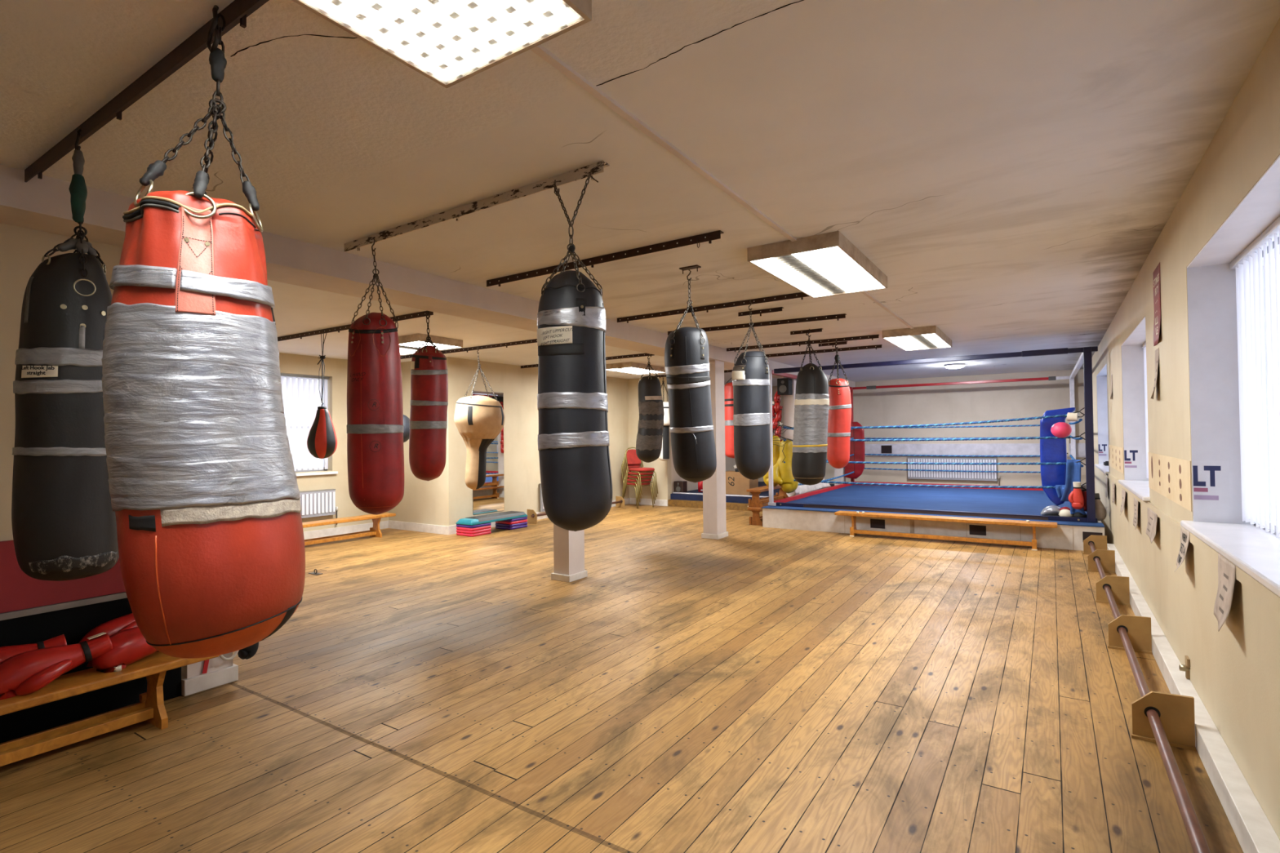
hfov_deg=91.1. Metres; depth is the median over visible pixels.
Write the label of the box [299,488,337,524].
radiator
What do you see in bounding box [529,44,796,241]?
trim
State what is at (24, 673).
glove
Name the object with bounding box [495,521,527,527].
step riser
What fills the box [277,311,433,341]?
rail
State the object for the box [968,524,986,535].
vent
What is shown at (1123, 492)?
paper sheet
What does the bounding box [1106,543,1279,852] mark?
baseboard
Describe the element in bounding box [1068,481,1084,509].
glove
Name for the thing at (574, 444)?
bag
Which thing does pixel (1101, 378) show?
window
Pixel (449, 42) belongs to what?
ceiling light
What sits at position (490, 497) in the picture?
wall mirror
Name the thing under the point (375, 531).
bench
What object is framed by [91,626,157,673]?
glove
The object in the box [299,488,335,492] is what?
radiator top
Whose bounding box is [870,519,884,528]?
vent
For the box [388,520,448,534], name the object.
baseboard
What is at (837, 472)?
pillar
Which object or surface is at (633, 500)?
baseboard
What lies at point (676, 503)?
trim
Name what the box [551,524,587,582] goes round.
pillar
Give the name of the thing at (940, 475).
radiator
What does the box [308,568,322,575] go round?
anchor
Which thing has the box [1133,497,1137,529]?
paper sheet
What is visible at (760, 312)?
rail
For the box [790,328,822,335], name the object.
rail
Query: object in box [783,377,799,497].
pillar
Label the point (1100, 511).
glove
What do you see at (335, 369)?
wall
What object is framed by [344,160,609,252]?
rail
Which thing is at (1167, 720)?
bar
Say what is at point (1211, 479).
banner
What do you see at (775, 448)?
glove
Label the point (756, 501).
bench
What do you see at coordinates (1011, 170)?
ceiling
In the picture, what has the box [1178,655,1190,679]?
valve
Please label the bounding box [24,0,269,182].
rail
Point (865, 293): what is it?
trim
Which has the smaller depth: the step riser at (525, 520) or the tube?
the step riser at (525, 520)
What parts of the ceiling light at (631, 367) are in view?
lamp panel, lamp panel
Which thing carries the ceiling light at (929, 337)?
attached to the ceiling
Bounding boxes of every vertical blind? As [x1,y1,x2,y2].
[280,373,328,471]
[1142,341,1148,478]
[1229,216,1279,537]
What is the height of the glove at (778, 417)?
0.298 m
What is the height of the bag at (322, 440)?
1.417 m
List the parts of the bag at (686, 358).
chain, chain, chain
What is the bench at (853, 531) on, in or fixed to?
on the floor at (754, 688)
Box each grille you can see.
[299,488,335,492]
[906,457,985,457]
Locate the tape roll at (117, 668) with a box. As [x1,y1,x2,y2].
[113,665,121,671]
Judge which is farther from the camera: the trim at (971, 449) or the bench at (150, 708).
the trim at (971, 449)
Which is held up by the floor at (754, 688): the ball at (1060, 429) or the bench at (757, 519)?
the bench at (757, 519)
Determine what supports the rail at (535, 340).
attached to the ceiling
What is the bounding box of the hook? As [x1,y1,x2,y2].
[554,179,559,195]
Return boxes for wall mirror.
[471,391,504,514]
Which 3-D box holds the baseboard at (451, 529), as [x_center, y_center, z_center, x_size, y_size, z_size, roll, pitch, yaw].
[-1.556,1.584,11.488,0.020,0.130,4.860,-1,-1,33]
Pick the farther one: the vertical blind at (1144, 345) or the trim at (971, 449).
the trim at (971, 449)
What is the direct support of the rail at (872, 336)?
attached to the ceiling
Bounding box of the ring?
[761,346,1104,551]
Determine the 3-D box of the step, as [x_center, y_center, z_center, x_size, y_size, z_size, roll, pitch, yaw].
[-2.294,1.420,9.809,0.376,0.079,1.200,-1,-1,33]
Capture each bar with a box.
[527,496,625,524]
[1083,534,1210,852]
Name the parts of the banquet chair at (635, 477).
leg, seat, leg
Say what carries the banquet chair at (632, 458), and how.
on the banquet chair at (631, 473)
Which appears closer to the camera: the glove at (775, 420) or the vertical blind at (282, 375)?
the vertical blind at (282, 375)
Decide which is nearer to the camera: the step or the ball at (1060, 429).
the ball at (1060, 429)
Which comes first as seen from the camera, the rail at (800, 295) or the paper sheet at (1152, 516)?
the paper sheet at (1152, 516)
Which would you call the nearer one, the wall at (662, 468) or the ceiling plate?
the ceiling plate
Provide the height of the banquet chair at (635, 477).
0.949 m
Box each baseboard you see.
[303,520,388,539]
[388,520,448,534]
[448,497,630,534]
[629,497,667,506]
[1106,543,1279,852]
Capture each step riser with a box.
[456,522,491,528]
[456,525,491,531]
[456,528,491,533]
[456,530,491,537]
[495,519,527,524]
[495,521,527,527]
[495,524,527,529]
[503,516,527,521]
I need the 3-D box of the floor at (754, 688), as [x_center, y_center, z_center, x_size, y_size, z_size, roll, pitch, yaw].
[0.207,1.623,7.979,10.350,0.100,17.600,-1,-1,33]
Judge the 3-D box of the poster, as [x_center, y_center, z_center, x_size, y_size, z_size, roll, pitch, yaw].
[3.388,-0.794,4.123,0.018,0.500,0.320,-1,-1,33]
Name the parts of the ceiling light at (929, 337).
lamp panel, lamp panel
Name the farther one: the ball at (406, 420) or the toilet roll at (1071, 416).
the ball at (406, 420)
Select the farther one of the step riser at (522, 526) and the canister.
the canister
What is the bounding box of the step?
[455,511,527,525]
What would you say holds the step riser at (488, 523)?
on the step riser at (486, 526)
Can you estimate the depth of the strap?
3.67 m
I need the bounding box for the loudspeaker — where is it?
[777,377,792,395]
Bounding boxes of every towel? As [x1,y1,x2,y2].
[1055,484,1065,497]
[1060,459,1080,501]
[1069,502,1085,515]
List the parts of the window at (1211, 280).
sill, pane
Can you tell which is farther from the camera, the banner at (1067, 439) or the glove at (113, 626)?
the banner at (1067, 439)
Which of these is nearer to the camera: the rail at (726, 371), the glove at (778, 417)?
the glove at (778, 417)
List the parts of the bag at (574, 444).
chain, chain, chain, chain, chain, chain, chain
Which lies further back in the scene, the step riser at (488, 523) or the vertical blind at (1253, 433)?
the step riser at (488, 523)
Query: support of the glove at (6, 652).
on the bench at (150, 708)
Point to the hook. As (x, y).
(554, 180)
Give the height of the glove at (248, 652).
0.272 m
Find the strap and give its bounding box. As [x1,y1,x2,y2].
[201,659,208,673]
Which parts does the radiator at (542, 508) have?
panel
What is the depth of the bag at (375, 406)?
3.64 m
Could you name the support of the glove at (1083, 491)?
hanging from the ring
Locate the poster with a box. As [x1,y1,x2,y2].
[1152,262,1160,346]
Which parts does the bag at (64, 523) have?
chain, chain, chain, chain, chain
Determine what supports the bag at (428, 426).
hanging from the ceiling
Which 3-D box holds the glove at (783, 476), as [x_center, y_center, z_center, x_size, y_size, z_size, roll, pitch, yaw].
[2.375,0.601,10.379,0.449,1.001,0.329,-1,-1,-2]
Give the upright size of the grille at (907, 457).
0.012 m
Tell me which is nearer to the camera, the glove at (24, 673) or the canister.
the glove at (24, 673)
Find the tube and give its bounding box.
[672,492,768,497]
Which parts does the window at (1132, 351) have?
sill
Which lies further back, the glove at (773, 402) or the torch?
the glove at (773, 402)
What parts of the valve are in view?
plate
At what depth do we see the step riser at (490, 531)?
9.33 m
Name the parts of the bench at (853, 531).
leg, balance rail, seat, leg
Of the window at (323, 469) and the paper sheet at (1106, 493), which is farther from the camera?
the window at (323, 469)
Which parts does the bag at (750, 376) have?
chain, chain, chain, chain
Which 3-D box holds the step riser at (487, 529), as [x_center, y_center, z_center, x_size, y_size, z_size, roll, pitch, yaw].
[-2.508,1.565,9.476,0.370,0.040,0.390,-1,-1,33]
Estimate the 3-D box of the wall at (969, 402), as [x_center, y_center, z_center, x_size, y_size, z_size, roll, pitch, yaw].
[4.754,0.290,15.292,10.000,2.690,0.200,-1,-1,33]
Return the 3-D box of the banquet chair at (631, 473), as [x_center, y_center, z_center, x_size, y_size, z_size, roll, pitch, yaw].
[-0.002,0.967,12.851,0.432,0.949,0.576,0,-1,-39]
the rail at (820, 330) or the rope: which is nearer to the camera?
the rope
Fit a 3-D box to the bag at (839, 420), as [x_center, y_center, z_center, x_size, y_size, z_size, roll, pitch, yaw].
[2.619,-0.283,8.263,0.307,1.676,0.309,0,-1,-31]
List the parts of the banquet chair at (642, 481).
frame, leg, seat, leg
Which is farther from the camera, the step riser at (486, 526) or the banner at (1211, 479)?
the step riser at (486, 526)
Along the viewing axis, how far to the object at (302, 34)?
1.94 m
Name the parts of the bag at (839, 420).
chain, chain, chain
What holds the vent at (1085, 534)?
attached to the ring
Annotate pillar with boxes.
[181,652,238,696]
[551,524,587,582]
[701,360,728,539]
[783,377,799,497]
[834,466,845,485]
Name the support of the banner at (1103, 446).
attached to the window at (1101, 378)
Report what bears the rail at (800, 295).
attached to the ceiling
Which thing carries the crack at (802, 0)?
attached to the ceiling
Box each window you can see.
[284,376,337,475]
[1094,363,1109,474]
[1118,316,1150,501]
[1180,155,1279,597]
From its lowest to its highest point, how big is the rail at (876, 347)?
0.060 m
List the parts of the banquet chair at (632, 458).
leg, backrest, frame, leg, seat, leg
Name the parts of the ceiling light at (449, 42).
lamp panel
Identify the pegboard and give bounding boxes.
[1148,452,1191,511]
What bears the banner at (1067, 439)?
attached to the wall at (969, 402)
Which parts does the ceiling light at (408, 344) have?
lamp panel, lamp panel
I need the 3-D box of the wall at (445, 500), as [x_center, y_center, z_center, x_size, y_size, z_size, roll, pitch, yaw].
[-2.314,0.320,12.006,1.770,2.690,4.840,-1,-1,33]
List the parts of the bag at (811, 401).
chain, chain, chain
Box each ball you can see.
[403,414,409,442]
[1050,422,1071,437]
[1071,511,1086,517]
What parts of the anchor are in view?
plate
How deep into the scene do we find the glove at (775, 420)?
11.37 m
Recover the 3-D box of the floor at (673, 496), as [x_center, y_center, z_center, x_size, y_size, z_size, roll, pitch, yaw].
[2.885,1.514,14.002,2.760,0.245,3.990,-1,-1,33]
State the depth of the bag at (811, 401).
7.09 m
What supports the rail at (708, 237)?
attached to the ceiling
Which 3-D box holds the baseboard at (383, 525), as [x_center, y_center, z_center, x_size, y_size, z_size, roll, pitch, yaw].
[-5.409,1.583,8.285,0.020,0.120,4.760,-1,-1,33]
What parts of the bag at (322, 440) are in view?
cord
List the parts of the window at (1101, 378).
sill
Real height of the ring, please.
2.508 m
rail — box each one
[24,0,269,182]
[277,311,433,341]
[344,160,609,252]
[400,338,537,359]
[486,230,724,286]
[520,353,653,368]
[617,292,808,323]
[654,369,732,377]
[667,313,846,335]
[726,334,879,351]
[737,306,783,316]
[765,344,882,358]
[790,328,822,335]
[818,341,847,346]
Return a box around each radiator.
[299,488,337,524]
[538,483,544,511]
[906,457,999,485]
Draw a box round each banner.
[1066,438,1069,456]
[1097,441,1108,462]
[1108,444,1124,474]
[1124,447,1142,477]
[1191,461,1230,519]
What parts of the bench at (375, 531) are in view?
balance rail, seat, leg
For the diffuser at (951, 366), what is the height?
0.075 m
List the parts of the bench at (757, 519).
leg, seat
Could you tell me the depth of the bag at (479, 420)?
8.21 m
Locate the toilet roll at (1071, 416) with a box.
[1065,412,1084,421]
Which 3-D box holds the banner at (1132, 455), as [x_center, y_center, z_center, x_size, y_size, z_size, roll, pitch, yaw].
[4.861,0.351,6.188,0.139,0.300,0.004,-1,-1,33]
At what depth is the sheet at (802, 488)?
12.18 m
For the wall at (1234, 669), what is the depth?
3.12 m
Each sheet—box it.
[799,478,831,494]
[1105,476,1107,498]
[1112,482,1114,502]
[1120,488,1125,515]
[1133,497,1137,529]
[1146,507,1157,543]
[1174,525,1189,571]
[1213,553,1235,631]
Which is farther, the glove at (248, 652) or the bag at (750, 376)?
the bag at (750, 376)
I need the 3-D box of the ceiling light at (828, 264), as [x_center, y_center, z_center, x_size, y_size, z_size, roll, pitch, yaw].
[1.335,-1.139,4.562,0.600,0.090,1.360,-1,-1,33]
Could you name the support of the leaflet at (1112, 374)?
attached to the wall at (1234, 669)
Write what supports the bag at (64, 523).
hanging from the rail at (237, 12)
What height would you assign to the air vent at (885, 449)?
0.180 m
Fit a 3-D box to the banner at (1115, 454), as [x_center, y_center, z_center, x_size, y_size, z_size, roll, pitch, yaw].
[5.337,0.349,7.052,0.004,0.260,1.910,-1,-1,33]
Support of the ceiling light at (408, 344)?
attached to the ceiling
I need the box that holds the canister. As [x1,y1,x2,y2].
[697,480,702,492]
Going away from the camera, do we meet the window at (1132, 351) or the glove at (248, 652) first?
the glove at (248, 652)
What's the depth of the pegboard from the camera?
3.73 m
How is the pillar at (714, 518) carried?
on the floor at (754, 688)
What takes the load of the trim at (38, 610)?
attached to the wall at (22, 250)
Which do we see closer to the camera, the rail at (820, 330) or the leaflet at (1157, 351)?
the leaflet at (1157, 351)
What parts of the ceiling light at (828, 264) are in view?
lamp panel, lamp panel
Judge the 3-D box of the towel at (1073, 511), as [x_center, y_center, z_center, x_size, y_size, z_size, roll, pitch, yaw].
[5.552,1.012,7.960,0.171,0.203,0.067,-1,-1,33]
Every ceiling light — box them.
[291,0,591,88]
[398,333,462,355]
[605,361,665,374]
[747,231,887,297]
[882,325,951,351]
[944,363,964,368]
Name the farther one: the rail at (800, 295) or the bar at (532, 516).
the bar at (532, 516)
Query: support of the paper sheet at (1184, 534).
attached to the wall at (1234, 669)
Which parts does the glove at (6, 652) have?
wrist trim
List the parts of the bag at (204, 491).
chain, chain, chain, chain, chain, seam cord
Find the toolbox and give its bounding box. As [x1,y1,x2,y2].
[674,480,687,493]
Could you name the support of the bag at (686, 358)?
hanging from the ceiling
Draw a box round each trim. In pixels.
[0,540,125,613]
[0,591,127,620]
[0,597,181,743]
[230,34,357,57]
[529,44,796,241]
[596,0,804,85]
[667,499,762,511]
[860,291,913,328]
[864,443,1085,457]
[1093,462,1279,613]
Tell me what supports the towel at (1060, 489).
hanging from the ring
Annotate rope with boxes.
[219,649,239,660]
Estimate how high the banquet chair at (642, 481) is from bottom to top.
0.949 m
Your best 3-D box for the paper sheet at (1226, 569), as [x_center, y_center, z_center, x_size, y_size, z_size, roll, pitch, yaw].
[2.353,0.668,2.554,0.055,0.260,0.300,-1,-1,33]
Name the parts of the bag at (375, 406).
chain, chain, chain, chain, chain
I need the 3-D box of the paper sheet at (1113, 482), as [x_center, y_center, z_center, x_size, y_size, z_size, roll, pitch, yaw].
[5.383,0.758,7.143,0.016,0.225,0.260,-1,-1,33]
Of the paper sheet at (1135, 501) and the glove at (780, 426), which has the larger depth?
the glove at (780, 426)
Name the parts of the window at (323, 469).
pane, sill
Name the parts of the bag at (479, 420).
chain, chain, chain, chain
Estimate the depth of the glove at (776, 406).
11.37 m
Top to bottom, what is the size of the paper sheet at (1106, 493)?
0.260 m
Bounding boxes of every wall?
[0,222,122,541]
[279,352,388,532]
[388,356,629,526]
[627,377,671,499]
[671,384,736,493]
[758,368,1086,486]
[1092,17,1279,839]
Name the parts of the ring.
corner post, rail, corner post, rail, head guard, red panel, head guard, corner post, corner post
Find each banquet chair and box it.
[621,464,653,508]
[622,457,656,502]
[622,460,654,505]
[623,453,657,498]
[624,447,657,494]
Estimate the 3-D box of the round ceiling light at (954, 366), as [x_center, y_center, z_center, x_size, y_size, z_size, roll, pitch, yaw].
[5.721,-1.092,11.408,0.340,0.075,0.340,-1,-1,33]
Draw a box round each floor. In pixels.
[0,503,1243,852]
[670,481,834,503]
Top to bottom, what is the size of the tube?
0.032 m
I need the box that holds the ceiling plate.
[679,264,701,274]
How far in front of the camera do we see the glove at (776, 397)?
11.33 m
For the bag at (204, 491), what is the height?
1.815 m
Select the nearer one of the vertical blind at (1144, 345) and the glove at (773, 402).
the vertical blind at (1144, 345)
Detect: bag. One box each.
[11,128,119,581]
[102,4,305,658]
[306,333,337,458]
[346,236,404,515]
[408,311,448,481]
[453,346,505,488]
[537,172,613,531]
[635,353,664,462]
[658,375,670,461]
[664,268,716,482]
[724,377,734,457]
[731,300,770,479]
[791,328,829,485]
[826,342,851,468]
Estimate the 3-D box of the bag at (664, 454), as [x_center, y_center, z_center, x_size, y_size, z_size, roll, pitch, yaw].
[0.478,-0.168,12.645,0.426,1.720,0.426,0,-1,-45]
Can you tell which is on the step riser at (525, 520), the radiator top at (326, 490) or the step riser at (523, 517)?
the step riser at (523, 517)
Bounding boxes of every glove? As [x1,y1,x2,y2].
[0,631,113,700]
[0,634,66,662]
[79,613,137,666]
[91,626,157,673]
[237,642,258,659]
[763,428,780,486]
[772,401,775,417]
[772,413,777,430]
[773,391,780,402]
[773,397,781,413]
[773,432,798,493]
[774,422,782,438]
[775,405,782,422]
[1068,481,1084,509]
[1080,484,1086,511]
[1094,493,1106,520]
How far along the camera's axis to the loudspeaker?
11.22 m
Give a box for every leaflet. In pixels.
[1110,373,1112,399]
[1151,347,1159,399]
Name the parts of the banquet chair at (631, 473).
backrest, frame, leg, seat, leg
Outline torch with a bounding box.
[1103,461,1108,466]
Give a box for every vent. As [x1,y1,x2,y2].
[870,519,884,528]
[881,445,892,453]
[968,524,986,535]
[1082,531,1102,541]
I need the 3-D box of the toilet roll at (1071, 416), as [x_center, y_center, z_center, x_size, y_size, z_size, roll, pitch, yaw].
[5.547,-0.123,8.006,0.112,0.117,0.241,0,-1,-43]
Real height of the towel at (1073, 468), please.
0.533 m
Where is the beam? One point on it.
(44, 205)
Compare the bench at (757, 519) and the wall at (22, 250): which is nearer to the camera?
the wall at (22, 250)
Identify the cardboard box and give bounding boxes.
[725,471,758,495]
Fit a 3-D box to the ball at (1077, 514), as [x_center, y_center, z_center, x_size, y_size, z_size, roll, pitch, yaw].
[5.580,1.137,7.968,0.170,0.103,0.133,-1,-1,33]
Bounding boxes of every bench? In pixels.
[0,651,218,766]
[302,512,395,545]
[746,484,788,507]
[746,502,768,525]
[834,510,1057,551]
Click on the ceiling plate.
(696, 266)
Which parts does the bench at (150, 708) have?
balance rail, seat, leg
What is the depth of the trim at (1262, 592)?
2.78 m
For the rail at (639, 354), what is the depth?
9.63 m
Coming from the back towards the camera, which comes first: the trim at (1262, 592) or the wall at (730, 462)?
the wall at (730, 462)
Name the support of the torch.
on the window at (1101, 378)
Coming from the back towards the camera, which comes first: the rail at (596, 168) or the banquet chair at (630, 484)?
the banquet chair at (630, 484)
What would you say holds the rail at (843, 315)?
attached to the ceiling
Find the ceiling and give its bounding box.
[0,0,1279,386]
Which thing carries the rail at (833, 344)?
attached to the ceiling
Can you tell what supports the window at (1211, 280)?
in the wall at (1234, 669)
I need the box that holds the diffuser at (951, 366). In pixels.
[945,364,964,368]
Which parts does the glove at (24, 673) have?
wrist trim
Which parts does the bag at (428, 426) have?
chain, chain, chain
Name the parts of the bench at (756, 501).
leg, seat, balance rail, leg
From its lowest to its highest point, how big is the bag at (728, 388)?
1.652 m
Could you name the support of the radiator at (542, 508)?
attached to the wall at (445, 500)
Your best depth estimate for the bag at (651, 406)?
9.05 m
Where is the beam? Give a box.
[0,164,855,386]
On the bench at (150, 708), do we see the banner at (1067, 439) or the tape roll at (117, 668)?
the tape roll at (117, 668)

